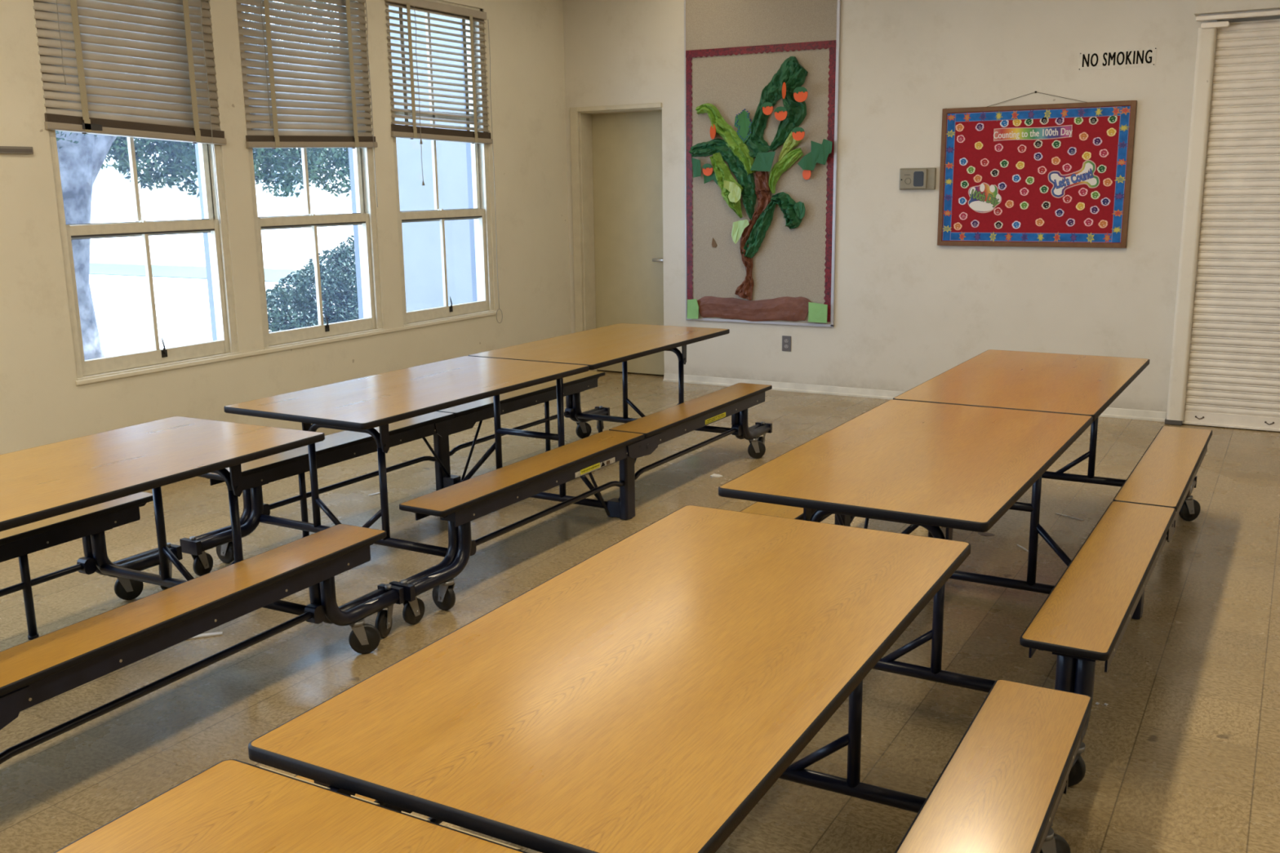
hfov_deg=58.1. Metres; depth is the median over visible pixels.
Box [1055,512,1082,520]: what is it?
straw
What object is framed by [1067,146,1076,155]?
cutout
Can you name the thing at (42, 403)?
wall
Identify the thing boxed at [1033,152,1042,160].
cutout
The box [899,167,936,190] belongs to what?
thermostat
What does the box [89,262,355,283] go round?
lawn
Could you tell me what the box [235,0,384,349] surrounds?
window
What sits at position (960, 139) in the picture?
cutout
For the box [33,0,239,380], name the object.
window
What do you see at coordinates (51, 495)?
table
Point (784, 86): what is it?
fruit
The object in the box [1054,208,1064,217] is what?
cutout
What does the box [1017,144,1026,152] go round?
cutout
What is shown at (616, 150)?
door
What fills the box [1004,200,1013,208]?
cutout
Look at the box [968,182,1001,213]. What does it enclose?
badge
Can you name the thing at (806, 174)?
fruit
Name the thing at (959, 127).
cutout
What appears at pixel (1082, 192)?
cutout
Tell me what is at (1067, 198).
cutout
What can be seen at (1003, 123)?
cutout
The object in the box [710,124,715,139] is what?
fruit
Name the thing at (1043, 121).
cutout
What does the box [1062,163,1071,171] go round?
cutout
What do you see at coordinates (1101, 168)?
cutout
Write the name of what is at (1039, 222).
cutout
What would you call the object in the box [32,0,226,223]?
blind
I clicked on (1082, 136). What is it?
cutout
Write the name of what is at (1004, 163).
cutout
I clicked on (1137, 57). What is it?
no smoking sign
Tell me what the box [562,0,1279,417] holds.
wall
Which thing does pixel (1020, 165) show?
cutout
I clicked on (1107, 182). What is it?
cutout
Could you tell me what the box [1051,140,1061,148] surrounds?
cutout
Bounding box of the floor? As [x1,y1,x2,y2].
[0,369,1279,852]
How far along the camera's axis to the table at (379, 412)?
5.25 m
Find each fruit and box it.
[702,163,712,175]
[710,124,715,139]
[762,102,773,115]
[773,106,786,120]
[782,82,788,98]
[791,127,804,140]
[792,86,808,102]
[802,169,811,179]
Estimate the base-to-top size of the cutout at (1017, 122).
0.054 m
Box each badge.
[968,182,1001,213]
[1048,160,1099,198]
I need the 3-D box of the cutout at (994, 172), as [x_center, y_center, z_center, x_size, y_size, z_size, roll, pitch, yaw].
[2.422,-1.733,7.864,0.058,0.054,0.002,6,14,29]
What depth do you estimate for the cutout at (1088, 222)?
7.62 m
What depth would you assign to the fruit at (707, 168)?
8.89 m
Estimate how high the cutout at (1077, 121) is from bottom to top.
0.053 m
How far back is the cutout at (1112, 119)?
7.44 m
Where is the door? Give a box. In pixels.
[569,102,664,374]
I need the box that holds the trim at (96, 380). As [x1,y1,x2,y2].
[75,311,497,385]
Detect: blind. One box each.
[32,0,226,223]
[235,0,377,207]
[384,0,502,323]
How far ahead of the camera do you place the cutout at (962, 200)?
8.01 m
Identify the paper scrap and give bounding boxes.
[189,631,222,639]
[710,473,723,477]
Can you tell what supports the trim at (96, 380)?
attached to the wall at (42, 403)
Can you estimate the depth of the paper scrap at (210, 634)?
4.18 m
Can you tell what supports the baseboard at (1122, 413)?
attached to the wall at (909, 309)
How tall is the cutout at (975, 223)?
0.054 m
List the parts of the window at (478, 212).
sash, sash, sill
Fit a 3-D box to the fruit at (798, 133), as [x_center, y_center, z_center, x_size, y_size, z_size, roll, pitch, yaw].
[1.180,-2.145,8.448,0.100,0.097,0.110,6,14,29]
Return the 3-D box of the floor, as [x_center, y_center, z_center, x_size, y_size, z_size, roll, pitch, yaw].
[0.134,1.155,2.483,9.182,0.120,13.120,6,14,29]
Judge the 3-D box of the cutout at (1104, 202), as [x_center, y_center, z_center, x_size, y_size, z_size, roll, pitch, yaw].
[3.052,-1.475,7.552,0.059,0.054,0.002,6,14,29]
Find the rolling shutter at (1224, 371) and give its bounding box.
[1164,0,1279,431]
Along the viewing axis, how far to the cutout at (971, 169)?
7.94 m
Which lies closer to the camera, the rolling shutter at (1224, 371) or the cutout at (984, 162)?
the rolling shutter at (1224, 371)
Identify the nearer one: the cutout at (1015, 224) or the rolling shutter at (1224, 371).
the rolling shutter at (1224, 371)
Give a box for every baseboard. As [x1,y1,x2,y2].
[315,427,344,435]
[662,373,1166,422]
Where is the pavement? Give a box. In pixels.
[88,206,355,357]
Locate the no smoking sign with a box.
[1078,47,1156,70]
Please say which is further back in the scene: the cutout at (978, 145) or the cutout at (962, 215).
the cutout at (962, 215)
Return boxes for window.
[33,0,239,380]
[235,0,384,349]
[385,0,495,326]
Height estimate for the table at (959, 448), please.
0.737 m
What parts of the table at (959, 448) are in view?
bench seat, bench rail, post, leg, leg, leg, bench rail, bench seat, post, bench seat, hinge plate, bench rail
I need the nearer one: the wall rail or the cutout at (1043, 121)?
the wall rail
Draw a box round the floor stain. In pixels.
[977,532,994,536]
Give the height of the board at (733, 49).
2.832 m
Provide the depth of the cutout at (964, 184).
7.98 m
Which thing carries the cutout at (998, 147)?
attached to the board at (1055, 232)
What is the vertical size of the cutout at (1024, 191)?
0.054 m
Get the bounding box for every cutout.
[953,222,961,230]
[955,123,964,131]
[956,134,964,142]
[958,196,966,204]
[959,157,967,165]
[959,212,967,219]
[960,180,968,188]
[966,165,975,173]
[970,219,979,227]
[973,174,982,182]
[974,141,982,149]
[975,123,983,130]
[980,158,989,166]
[990,168,999,177]
[993,207,1002,215]
[994,143,1003,151]
[994,221,1003,228]
[998,182,1006,190]
[1000,120,1008,127]
[1000,159,1008,167]
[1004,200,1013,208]
[1012,174,1021,182]
[1012,221,1020,228]
[1013,119,1021,126]
[1015,160,1024,168]
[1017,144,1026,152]
[1019,187,1028,195]
[1019,201,1028,209]
[1024,118,1033,125]
[1025,176,1034,184]
[1033,139,1042,147]
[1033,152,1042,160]
[1035,217,1044,226]
[1037,165,1046,173]
[1040,117,1048,124]
[1040,185,1048,193]
[1041,200,1050,208]
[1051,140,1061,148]
[1051,156,1060,164]
[1054,117,1064,124]
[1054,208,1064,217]
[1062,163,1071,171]
[1062,195,1071,203]
[1066,217,1075,226]
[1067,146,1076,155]
[1074,117,1083,124]
[1075,202,1084,210]
[1078,187,1087,195]
[1079,132,1088,140]
[1081,151,1091,159]
[1084,217,1093,226]
[1088,116,1097,124]
[1089,205,1099,213]
[1090,191,1100,199]
[1093,137,1102,145]
[1097,164,1106,173]
[1097,219,1107,227]
[1099,148,1108,157]
[1101,197,1110,205]
[1102,177,1112,186]
[1106,128,1115,136]
[1107,115,1117,123]
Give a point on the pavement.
(121, 303)
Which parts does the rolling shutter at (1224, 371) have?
guide rail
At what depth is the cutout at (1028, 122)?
7.69 m
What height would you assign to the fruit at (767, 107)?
0.093 m
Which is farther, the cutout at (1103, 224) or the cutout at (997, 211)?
the cutout at (997, 211)
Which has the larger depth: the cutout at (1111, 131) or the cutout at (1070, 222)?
the cutout at (1070, 222)
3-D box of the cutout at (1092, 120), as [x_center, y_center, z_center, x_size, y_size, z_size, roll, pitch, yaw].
[2.952,-1.993,7.497,0.058,0.054,0.003,6,14,29]
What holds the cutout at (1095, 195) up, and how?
attached to the board at (1055, 232)
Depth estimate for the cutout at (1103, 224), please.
7.58 m
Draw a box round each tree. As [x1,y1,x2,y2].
[55,0,351,359]
[687,56,832,323]
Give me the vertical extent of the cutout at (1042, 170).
0.054 m
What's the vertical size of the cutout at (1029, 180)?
0.053 m
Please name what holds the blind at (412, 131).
attached to the window at (478, 212)
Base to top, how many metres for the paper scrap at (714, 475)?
0.008 m
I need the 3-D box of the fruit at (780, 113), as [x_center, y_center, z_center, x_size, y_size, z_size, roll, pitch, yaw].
[1.056,-2.303,8.485,0.102,0.101,0.110,6,14,29]
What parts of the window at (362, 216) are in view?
sash, sash, sill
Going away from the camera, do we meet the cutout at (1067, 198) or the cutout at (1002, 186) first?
the cutout at (1067, 198)
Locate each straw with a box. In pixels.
[1016,544,1028,551]
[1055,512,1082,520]
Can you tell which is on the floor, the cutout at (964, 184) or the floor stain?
the floor stain
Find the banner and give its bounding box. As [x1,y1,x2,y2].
[993,124,1072,141]
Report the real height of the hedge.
1.696 m
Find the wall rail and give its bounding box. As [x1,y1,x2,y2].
[0,146,33,154]
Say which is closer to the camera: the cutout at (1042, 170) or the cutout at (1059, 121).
the cutout at (1059, 121)
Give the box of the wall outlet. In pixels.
[782,335,791,351]
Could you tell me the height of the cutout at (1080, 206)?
0.053 m
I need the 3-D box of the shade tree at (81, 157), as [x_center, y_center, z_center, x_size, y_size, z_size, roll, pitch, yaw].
[-5.274,-2.979,10.685,3.071,5.477,8.017,6,14,29]
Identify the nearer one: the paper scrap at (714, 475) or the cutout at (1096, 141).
the paper scrap at (714, 475)
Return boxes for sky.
[90,139,348,223]
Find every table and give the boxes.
[0,416,404,764]
[53,505,1092,852]
[179,323,772,624]
[718,349,1212,786]
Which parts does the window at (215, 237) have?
sash, sash, sill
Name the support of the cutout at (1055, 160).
attached to the board at (1055, 232)
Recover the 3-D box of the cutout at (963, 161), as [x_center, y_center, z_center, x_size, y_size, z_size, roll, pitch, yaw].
[2.234,-1.829,7.953,0.058,0.054,0.002,6,14,29]
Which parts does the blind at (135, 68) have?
pull cord, rail, pull cord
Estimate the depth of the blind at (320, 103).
7.03 m
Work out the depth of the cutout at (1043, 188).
7.72 m
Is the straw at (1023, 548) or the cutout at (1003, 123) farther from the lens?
the cutout at (1003, 123)
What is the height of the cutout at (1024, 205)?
0.054 m
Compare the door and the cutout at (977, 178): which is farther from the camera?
the door
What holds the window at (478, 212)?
in the wall at (42, 403)
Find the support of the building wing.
on the pavement
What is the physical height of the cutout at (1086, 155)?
0.053 m
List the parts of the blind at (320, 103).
pull cord, rail, pull cord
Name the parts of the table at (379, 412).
leg, bench seat, bench rail, tie rod, leg, post, hinge plate, leg, tie rod, bench seat, bench seat, bench rail, bench rail, tie rod, leg, post, leg, hinge plate, leg, tie rod, bench seat, bench rail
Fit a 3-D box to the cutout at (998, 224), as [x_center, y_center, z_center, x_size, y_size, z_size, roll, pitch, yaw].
[2.464,-1.385,7.915,0.059,0.054,0.003,7,14,29]
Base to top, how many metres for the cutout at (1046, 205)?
0.053 m
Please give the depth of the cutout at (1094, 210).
7.59 m
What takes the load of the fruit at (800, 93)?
attached to the board at (733, 49)
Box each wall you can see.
[0,0,571,454]
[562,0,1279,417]
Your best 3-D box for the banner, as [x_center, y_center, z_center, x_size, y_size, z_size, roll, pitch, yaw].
[2.622,-1.961,7.697,0.509,0.090,0.003,6,14,29]
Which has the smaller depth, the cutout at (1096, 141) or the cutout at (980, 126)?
the cutout at (1096, 141)
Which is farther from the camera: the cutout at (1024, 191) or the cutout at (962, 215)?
the cutout at (962, 215)
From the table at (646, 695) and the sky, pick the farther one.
the sky
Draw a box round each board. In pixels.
[684,0,840,327]
[937,92,1137,248]
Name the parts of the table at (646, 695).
rail, bench seat, leg, bench rail, tie rod, leg, bench seat, bench rail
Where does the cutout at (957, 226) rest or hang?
attached to the board at (1055, 232)
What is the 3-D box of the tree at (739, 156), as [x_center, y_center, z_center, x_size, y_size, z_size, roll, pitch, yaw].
[0.875,-1.763,8.706,1.204,1.959,0.103,6,14,29]
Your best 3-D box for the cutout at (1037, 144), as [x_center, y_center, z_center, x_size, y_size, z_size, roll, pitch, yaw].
[2.658,-1.887,7.692,0.058,0.054,0.003,6,14,29]
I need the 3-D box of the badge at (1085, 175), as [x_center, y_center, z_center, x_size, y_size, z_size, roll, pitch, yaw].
[2.869,-1.637,7.622,0.329,0.245,0.005,6,14,29]
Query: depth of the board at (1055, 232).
7.74 m
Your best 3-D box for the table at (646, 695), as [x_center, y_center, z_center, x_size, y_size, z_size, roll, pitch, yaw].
[-0.285,0.891,1.683,1.360,0.737,3.248,6,14,28]
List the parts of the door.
handle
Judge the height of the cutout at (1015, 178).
0.053 m
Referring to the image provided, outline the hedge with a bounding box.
[266,235,359,332]
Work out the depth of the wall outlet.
8.88 m
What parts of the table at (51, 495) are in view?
hinge plate, tie rod, bench rail, bench seat, leg, tie rod, bench rail, bench seat, leg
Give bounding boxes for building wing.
[388,6,472,311]
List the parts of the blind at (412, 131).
pull cord, rail, pull cord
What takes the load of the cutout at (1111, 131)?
attached to the board at (1055, 232)
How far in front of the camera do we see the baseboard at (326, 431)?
7.45 m
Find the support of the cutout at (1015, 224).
attached to the board at (1055, 232)
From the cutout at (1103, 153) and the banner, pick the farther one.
the banner

